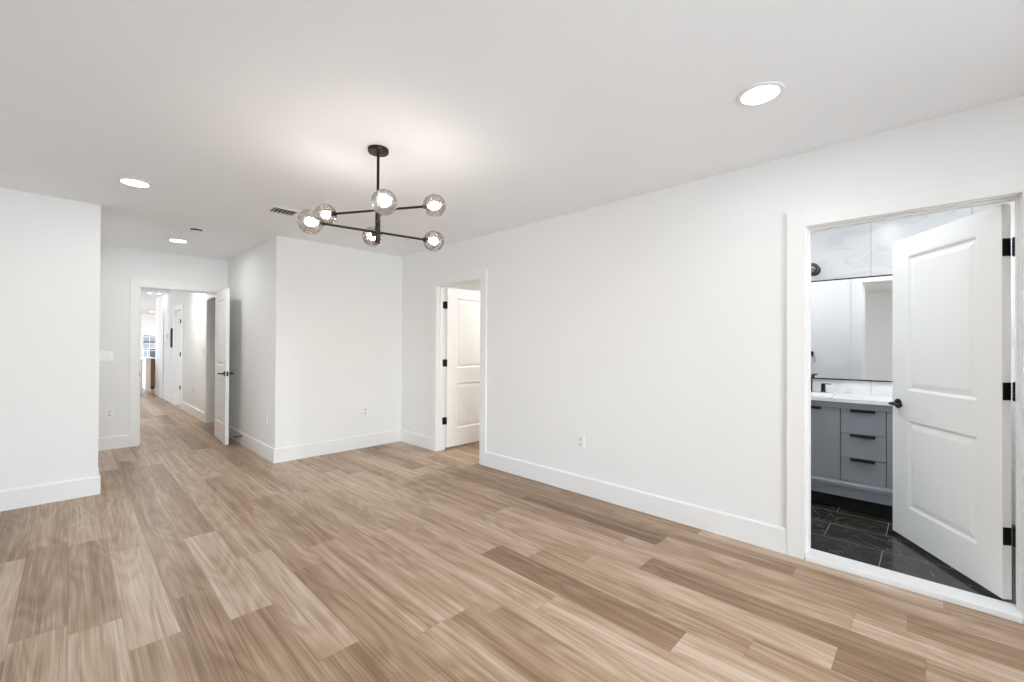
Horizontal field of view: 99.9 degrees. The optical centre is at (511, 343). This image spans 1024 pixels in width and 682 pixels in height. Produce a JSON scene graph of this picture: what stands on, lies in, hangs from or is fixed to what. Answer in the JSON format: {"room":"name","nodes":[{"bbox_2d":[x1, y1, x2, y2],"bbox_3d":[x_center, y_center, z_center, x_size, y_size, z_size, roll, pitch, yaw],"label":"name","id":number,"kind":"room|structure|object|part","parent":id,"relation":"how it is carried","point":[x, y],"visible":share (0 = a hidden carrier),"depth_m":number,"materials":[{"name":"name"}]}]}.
{"room":"empty bedroom","nodes":[
{"label":"empty bedroom","id":0,"kind":"room"},
{"bbox_2d":[0,188,100,490],"bbox_3d":[-4.597,0.049,2.780,0.115,2.571,2.781,0,-1,44],"label":"wall","id":1,"kind":"structure","parent":0,"point":[50,246],"depth_m":3.52,"materials":[{"name":"paint"}]},
{"bbox_2d":[0,475,100,510],"bbox_3d":[-4.551,1.216,2.733,0.016,0.158,2.797,0,-1,44],"label":"baseboard","id":2,"kind":"structure","parent":1,"relation":"attached to","point":[15,498],"depth_m":3.51,"materials":[{"name":"paint"}]},
{"bbox_2d":[141,313,155,326],"bbox_3d":[-14.460,0.088,16.770,0.115,2.571,8.500,0,-1,44],"label":"wall","id":3,"kind":"structure","parent":0,"point":[147,320],"depth_m":16.88,"materials":[{"name":"paint"}]},
{"bbox_2d":[98,245,227,437],"bbox_3d":[-4.644,0.068,5.744,0.115,2.571,1.635,0,-1,44],"label":"wall","id":4,"kind":"structure","parent":0,"point":[118,265],"depth_m":5.40,"materials":[{"name":"paint"}]},
{"bbox_2d":[99,352,113,360],"bbox_3d":[-5.006,0.160,5.282,0.010,0.117,0.164,0,-1,44],"label":"light switch","id":5,"kind":"object","parent":4,"relation":"attached to","point":[103,356],"visible":0.81,"depth_m":5.29,"materials":[{"name":"white plastic"}]},
{"bbox_2d":[105,408,112,417],"bbox_3d":[-4.975,0.864,5.313,0.010,0.117,0.072,0,-1,44],"label":"wall outlet","id":6,"kind":"object","parent":4,"relation":"attached to","point":[108,412],"visible":1,"depth_m":5.31,"materials":[{"name":"white plastic"}]},
{"bbox_2d":[98,434,128,450],"bbox_3d":[-4.963,1.230,5.321,0.016,0.158,0.340,0,-1,44],"label":"baseboard","id":7,"kind":"structure","parent":4,"relation":"attached to","point":[120,441],"depth_m":5.33,"materials":[{"name":"paint"}]},
{"bbox_2d":[129,278,227,446],"bbox_3d":[-4.523,0.248,5.868,0.151,2.133,1.055,0,-1,44],"label":"door frame","id":8,"kind":"structure","parent":4,"relation":"attached to","point":[136,285],"depth_m":5.49,"materials":[{"name":"paint"}]},
{"bbox_2d":[214,288,233,444],"bbox_3d":[-3.945,0.296,5.837,0.168,2.018,0.834,1,0,-43],"label":"door","id":9,"kind":"structure","parent":4,"relation":"in","point":[222,302],"depth_m":5.70,"materials":[{"name":"paint"}]},
{"bbox_2d":[155,238,272,445],"bbox_3d":[-5.996,0.076,8.116,9.328,2.571,0.135,0,-1,44],"label":"wall","id":10,"kind":"structure","parent":0,"point":[250,273],"depth_m":5.71,"materials":[{"name":"paint"}]},
{"bbox_2d":[154,388,160,397],"bbox_3d":[-8.969,1.245,10.887,1.200,0.158,0.016,0,-1,44],"label":"baseboard","id":11,"kind":"structure","parent":10,"relation":"attached to","point":[157,392],"depth_m":10.86,"materials":[{"name":"paint"}]},
{"bbox_2d":[161,294,164,397],"bbox_3d":[-8.440,0.068,10.485,0.120,2.511,0.143,0,-1,44],"label":"trim","id":12,"kind":"structure","parent":10,"relation":"attached to","point":[163,295],"depth_m":10.40,"materials":[{"name":"paint"}]},
{"bbox_2d":[170,328,172,347],"bbox_3d":[-7.598,-0.123,9.587,0.120,0.430,0.030,0,-1,44],"label":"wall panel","id":13,"kind":"object","parent":10,"relation":"attached to","point":[171,329],"visible":1,"depth_m":9.55,"materials":[{"name":"black metal"}]},
{"bbox_2d":[173,303,182,408],"bbox_3d":[-6.968,0.253,9.072,1.018,2.139,0.151,0,-1,44],"label":"door","id":14,"kind":"structure","parent":10,"relation":"attached to","point":[178,309],"depth_m":9.33,"materials":[{"name":"paint"}]},
{"bbox_2d":[163,392,203,421],"bbox_3d":[-6.320,1.242,8.340,5.909,0.158,0.016,0,-1,44],"label":"baseboard","id":15,"kind":"structure","parent":10,"relation":"attached to","point":[193,411],"depth_m":8.07,"materials":[{"name":"paint"}]},
{"bbox_2d":[204,294,215,422],"bbox_3d":[-4.723,0.250,6.891,0.998,2.139,0.151,0,-1,44],"label":"door frame","id":16,"kind":"structure","parent":10,"relation":"attached to","point":[209,393],"depth_m":7.16,"materials":[{"name":"paint"}]},
{"bbox_2d":[229,425,274,462],"bbox_3d":[-3.372,1.239,5.463,2.099,0.158,0.016,0,-1,44],"label":"baseboard","id":17,"kind":"structure","parent":10,"relation":"attached to","point":[262,449],"depth_m":5.26,"materials":[{"name":"paint"}]},
{"bbox_2d":[265,413,267,423],"bbox_3d":[-2.825,0.860,4.941,0.072,0.117,0.010,0,-1,44],"label":"wall outlet","id":18,"kind":"object","parent":10,"relation":"attached to","point":[266,414],"visible":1,"depth_m":4.93,"materials":[{"name":"white plastic"}]},
{"bbox_2d":[271,235,479,447],"bbox_3d":[-1.076,0.089,6.404,0.115,2.571,4.514,0,-1,44],"label":"wall","id":19,"kind":"structure","parent":0,"point":[337,322],"depth_m":5.21,"materials":[{"name":"paint"}]},
{"bbox_2d":[273,429,400,462],"bbox_3d":[-2.063,1.244,5.292,0.016,0.158,1.595,0,-1,44],"label":"baseboard","id":20,"kind":"structure","parent":19,"relation":"attached to","point":[289,453],"depth_m":5.19,"materials":[{"name":"paint"}]},
{"bbox_2d":[362,407,367,415],"bbox_3d":[-1.874,0.868,5.492,0.010,0.117,0.072,0,-1,44],"label":"wall outlet","id":21,"kind":"object","parent":19,"relation":"attached to","point":[365,409],"visible":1,"depth_m":5.49,"materials":[{"name":"white plastic"}]},
{"bbox_2d":[0,0,1023,313],"bbox_3d":[-5.802,-1.249,8.093,24.800,0.120,9.100,0,-1,44],"label":"ceiling","id":22,"kind":"structure","parent":0,"point":[513,113],"depth_m":2.09,"materials":[{"name":"paint"}]},
{"bbox_2d":[117,177,151,187],"bbox_3d":[-2.823,-1.201,3.219,0.200,0.007,0.200,0,-1,44],"label":"recessed light","id":23,"kind":"object","parent":22,"relation":"in","point":[128,181],"visible":1,"depth_m":3.21,"materials":[{"name":"paint"}]},
{"bbox_2d":[167,238,188,242],"bbox_3d":[-3.892,-1.195,5.009,0.200,0.007,0.200,0,-1,44],"label":"recessed light","id":24,"kind":"object","parent":22,"relation":"in","point":[169,239],"visible":1,"depth_m":4.99,"materials":[{"name":"paint"}]},
{"bbox_2d":[189,227,203,232],"bbox_3d":[-3.301,-1.180,4.497,0.132,0.038,0.132,0,-1,44],"label":"smoke detector","id":25,"kind":"object","parent":22,"relation":"attached to","point":[192,229],"visible":1,"depth_m":4.46,"materials":[{"name":"white plastic"}]},
{"bbox_2d":[266,206,299,216],"bbox_3d":[-2.064,-1.189,3.887,0.191,0.015,0.237,0,-1,44],"label":"ceiling vent","id":26,"kind":"object","parent":22,"relation":"in","point":[274,209],"visible":0.96,"depth_m":3.88,"materials":[{"name":"white plastic"}]},
{"bbox_2d":[297,145,445,250],"bbox_3d":[-0.848,-0.906,2.638,0.890,0.586,0.740,0,0,18],"label":"chandelier","id":27,"kind":"object","parent":22,"relation":"hanging from","point":[378,151],"visible":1,"depth_m":2.61,"materials":[{"name":"brown metal"}]},
{"bbox_3d":[-1.131,-0.682,2.412,0.135,0.134,0.135,0,-1,44],"label":"globe","id":28,"kind":"part","parent":27,"relation":"part of","materials":[{"name":"clear glass"}]},
{"bbox_3d":[-1.127,-0.682,2.417,0.046,0.047,0.066,0,-1,44],"label":"bulb","id":29,"kind":"part","parent":27,"relation":"part of","materials":[{"name":"white glass"}]},
{"bbox_3d":[-1.201,-0.832,2.774,0.135,0.134,0.135,0,-1,44],"label":"globe","id":30,"kind":"part","parent":27,"relation":"part of","materials":[{"name":"clear glass"}]},
{"bbox_3d":[-1.195,-0.832,2.772,0.066,0.047,0.046,0,0,26],"label":"bulb","id":31,"kind":"part","parent":27,"relation":"part of","materials":[{"name":"white glass"}]},
{"bbox_3d":[-0.973,-0.744,2.995,0.135,0.134,0.135,0,-1,44],"label":"globe","id":32,"kind":"part","parent":27,"relation":"part of","materials":[{"name":"clear glass"}]},
{"bbox_3d":[-0.825,-0.680,2.628,0.625,0.014,0.014,1,0,-35],"label":"arm","id":33,"kind":"part","parent":27,"relation":"part of","materials":[{"name":"brown metal"}]},
{"bbox_3d":[-0.825,-0.746,2.636,0.014,0.014,0.650,0,0,-22],"label":"arm","id":34,"kind":"part","parent":27,"relation":"part of","materials":[{"name":"brown metal"}]},
{"bbox_3d":[-0.826,-1.006,2.652,0.017,0.336,0.017,0,-1,44],"label":"stem","id":35,"kind":"part","parent":27,"relation":"part of","materials":[{"name":"brown metal"}]},
{"bbox_3d":[-0.834,-0.830,2.681,0.631,0.014,0.014,0,0,14],"label":"arm","id":36,"kind":"part","parent":27,"relation":"part of","materials":[{"name":"brown metal"}]},
{"bbox_3d":[-0.677,-0.747,2.278,0.135,0.134,0.135,0,-1,44],"label":"globe","id":37,"kind":"part","parent":27,"relation":"part of","materials":[{"name":"clear glass"}]},
{"bbox_3d":[-0.681,-0.747,2.282,0.065,0.047,0.048,0,-1,44],"label":"bulb","id":38,"kind":"part","parent":27,"relation":"part of","materials":[{"name":"white glass"}]},
{"bbox_3d":[-0.473,-0.829,2.588,0.066,0.047,0.046,0,0,2],"label":"bulb","id":39,"kind":"part","parent":27,"relation":"part of","materials":[{"name":"white glass"}]},
{"bbox_3d":[-0.522,-0.677,2.840,0.046,0.047,0.066,0,-1,44],"label":"bulb","id":40,"kind":"part","parent":27,"relation":"part of","materials":[{"name":"white glass"}]},
{"bbox_3d":[-0.517,-0.677,2.845,0.135,0.134,0.135,0,-1,44],"label":"globe","id":41,"kind":"part","parent":27,"relation":"part of","materials":[{"name":"clear glass"}]},
{"bbox_3d":[-0.467,-0.829,2.588,0.135,0.134,0.135,0,-1,44],"label":"globe","id":42,"kind":"part","parent":27,"relation":"part of","materials":[{"name":"clear glass"}]},
{"bbox_2d":[736,81,784,105],"bbox_3d":[1.185,-1.189,2.055,0.200,0.007,0.200,0,-1,44],"label":"recessed light","id":43,"kind":"object","parent":22,"relation":"in","point":[761,93],"visible":1,"depth_m":2.04,"materials":[{"name":"paint"}]},
{"bbox_2d":[0,388,1023,681],"bbox_3d":[-5.806,1.337,8.131,24.502,0.070,8.602,0,-1,44],"label":"floor","id":44,"kind":"structure","parent":0,"point":[196,557],"depth_m":2.32,"materials":[{"name":"brown wood"}]},
{"bbox_2d":[140,359,143,393],"bbox_3d":[-10.309,0.869,11.194,0.650,0.900,1.040,0,-1,44],"label":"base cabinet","id":45,"kind":"object","parent":44,"relation":"on","point":[142,360],"visible":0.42,"depth_m":11.32,"materials":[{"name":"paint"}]},
{"bbox_2d":[141,357,154,388],"bbox_3d":[-11.018,0.877,13.011,1.540,0.900,0.260,0,-1,44],"label":"kitchen island","id":46,"kind":"object","parent":44,"relation":"on","point":[149,362],"visible":0.77,"depth_m":12.49,"materials":[{"name":"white wood"}]},
{"bbox_3d":[-10.978,0.862,13.053,1.500,0.830,0.135,0,-1,44],"label":"panel","id":47,"kind":"part","parent":46,"relation":"part of","materials":[{"name":"brown wood"}]},
{"bbox_2d":[811,400,892,517],"bbox_3d":[2.876,0.890,3.490,1.436,0.852,0.572,0,-1,44],"label":"vanity cabinet","id":48,"kind":"object","parent":44,"relation":"on","point":[852,443],"visible":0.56,"depth_m":3.35,"materials":[{"name":"grey paint"}]},
{"bbox_3d":[2.500,0.797,3.501,0.277,0.564,0.020,0,-1,44],"label":"cabinet door","id":49,"kind":"part","parent":48,"relation":"part of","materials":[{"name":"grey paint"}]},
{"bbox_2d":[811,391,892,405],"bbox_3d":[2.879,0.450,3.493,1.460,0.028,0.570,0,-1,44],"label":"countertop","id":50,"kind":"structure","parent":48,"relation":"on","point":[815,395],"depth_m":3.46,"materials":[{"name":"white stone"}]},
{"bbox_2d":[811,375,830,391],"bbox_3d":[2.693,0.362,3.893,0.304,0.152,0.174,0,-1,44],"label":"faucet","id":51,"kind":"object","parent":50,"relation":"on","point":[823,385],"visible":0.46,"depth_m":3.86,"materials":[{"name":"black metal"}]},
{"bbox_3d":[2.804,0.402,3.873,0.048,0.072,0.048,0,-1,44],"label":"handle","id":52,"kind":"part","parent":51,"relation":"part of","materials":[{"name":"black metal"}]},
{"bbox_3d":[2.700,0.486,3.309,1.400,0.048,0.024,0,-1,44],"label":"rail","id":53,"kind":"part","parent":48,"relation":"part of","materials":[{"name":"grey paint"}]},
{"bbox_3d":[2.694,1.101,3.302,1.400,0.038,0.052,0,-1,44],"label":"moulding","id":54,"kind":"part","parent":48,"relation":"part of","materials":[{"name":"grey paint"}]},
{"bbox_3d":[2.696,1.162,3.304,1.400,0.082,0.026,0,-1,44],"label":"board","id":55,"kind":"part","parent":48,"relation":"part of","materials":[{"name":"grey paint"}]},
{"bbox_3d":[2.688,0.522,3.297,0.150,0.020,0.019,0,-1,44],"label":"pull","id":56,"kind":"part","parent":48,"relation":"part of","materials":[{"name":"black metal"}]},
{"bbox_3d":[2.687,0.714,3.295,0.150,0.020,0.019,0,-1,44],"label":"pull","id":57,"kind":"part","parent":48,"relation":"part of","materials":[{"name":"black metal"}]},
{"bbox_3d":[2.686,0.902,3.294,0.150,0.020,0.019,0,-1,44],"label":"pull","id":58,"kind":"part","parent":48,"relation":"part of","materials":[{"name":"black metal"}]},
{"bbox_3d":[2.700,0.609,3.309,0.270,0.188,0.020,0,-1,44],"label":"drawer","id":59,"kind":"part","parent":48,"relation":"part of","materials":[{"name":"grey paint"}]},
{"bbox_3d":[2.699,0.799,3.308,0.270,0.184,0.020,0,-1,44],"label":"drawer","id":60,"kind":"part","parent":48,"relation":"part of","materials":[{"name":"grey paint"}]},
{"bbox_3d":[2.698,0.987,3.307,0.270,0.183,0.020,0,-1,44],"label":"drawer","id":61,"kind":"part","parent":48,"relation":"part of","materials":[{"name":"grey paint"}]},
{"bbox_3d":[2.898,0.796,3.115,0.276,0.564,0.020,0,-1,44],"label":"cabinet door","id":62,"kind":"part","parent":48,"relation":"part of","materials":[{"name":"grey paint"}]},
{"bbox_2d":[805,548,1023,623],"bbox_3d":[2.148,1.310,2.376,0.865,0.032,0.137,0,-1,44],"label":"threshold","id":63,"kind":"object","parent":44,"relation":"on","point":[977,602],"visible":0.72,"depth_m":2.30,"materials":[{"name":"white stone"}]},
{"bbox_2d":[401,95,1023,527],"bbox_3d":[1.208,0.082,3.318,7.692,2.571,0.115,0,-1,44],"label":"wall","id":64,"kind":"structure","parent":0,"point":[650,328],"depth_m":3.24,"materials":[{"name":"paint"}]},
{"bbox_2d":[431,269,486,465],"bbox_3d":[-0.594,0.260,5.068,1.006,2.139,0.151,0,-1,44],"label":"door frame","id":65,"kind":"structure","parent":64,"relation":"attached to","point":[438,335],"depth_m":5.31,"materials":[{"name":"paint"}]},
{"bbox_2d":[442,288,479,446],"bbox_3d":[-0.577,0.303,5.642,0.168,2.000,0.804,0,0,44],"label":"door","id":66,"kind":"structure","parent":64,"relation":"in","point":[461,420],"depth_m":5.55,"materials":[{"name":"paint"}]},
{"bbox_2d":[578,435,584,448],"bbox_3d":[0.610,0.870,3.805,0.072,0.117,0.010,0,-1,44],"label":"wall outlet","id":67,"kind":"object","parent":64,"relation":"attached to","point":[581,439],"visible":1,"depth_m":3.80,"materials":[{"name":"white plastic"}]},
{"bbox_2d":[401,429,786,553],"bbox_3d":[1.204,1.247,3.218,7.561,0.158,0.016,0,-1,44],"label":"baseboard","id":68,"kind":"structure","parent":64,"relation":"attached to","point":[761,534],"depth_m":3.36,"materials":[{"name":"paint"}]},
{"bbox_2d":[787,172,1023,617],"bbox_3d":[2.161,0.256,2.391,1.059,2.139,0.151,0,-1,44],"label":"door frame","id":69,"kind":"structure","parent":64,"relation":"attached to","point":[1006,188],"depth_m":2.62,"materials":[{"name":"paint"}]},
{"bbox_2d":[888,204,1015,599],"bbox_3d":[2.562,0.292,2.542,0.168,1.982,0.882,0,0,12],"label":"door","id":70,"kind":"structure","parent":64,"relation":"in","point":[951,403],"depth_m":2.44,"materials":[{"name":"paint"}]},
{"bbox_3d":[2.580,0.406,2.881,0.065,0.064,0.147,0,0,12],"label":"handle","id":71,"kind":"part","parent":70,"relation":"part of","materials":[{"name":"black metal"}]},
{"bbox_2d":[811,201,1015,524],"bbox_3d":[3.021,0.094,3.826,3.600,2.571,0.100,0,-1,44],"label":"wall","id":72,"kind":"structure","parent":0,"point":[861,250],"depth_m":3.68,"materials":[{"name":"white stone"}]},
{"bbox_2d":[811,263,820,275],"bbox_3d":[2.744,-0.677,3.926,0.110,0.110,0.155,0,-1,44],"label":"vanity light","id":73,"kind":"object","parent":72,"relation":"attached to","point":[815,269],"visible":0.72,"depth_m":3.89,"materials":[{"name":"black metal"}]},
{"bbox_2d":[811,274,892,381],"bbox_3d":[3.073,-0.126,3.693,1.320,0.902,0.022,0,-1,44],"label":"bathroom mirror","id":74,"kind":"object","parent":72,"relation":"attached to","point":[852,318],"visible":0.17,"depth_m":3.77,"materials":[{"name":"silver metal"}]},
{"label":"outside","id":75,"kind":"structure","parent":0,"visible":0},
{"bbox_3d":[-40.244,2.095,39.083,67.800,0.300,80.000,0,-1,44],"label":"ground","id":76,"kind":"structure","parent":75,"visible":0},
{"bbox_2d":[141,327,155,357],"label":"window","id":77,"kind":"structure","parent":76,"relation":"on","point":[145,337],"depth_m":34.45,"materials":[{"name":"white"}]},
{"bbox_3d":[-28.983,0.974,34.665,0.010,1.060,0.500,0,-1,44],"label":"pane","id":78,"kind":"part","parent":77,"relation":"part of","materials":[{"name":"clear glass"}]}
]}

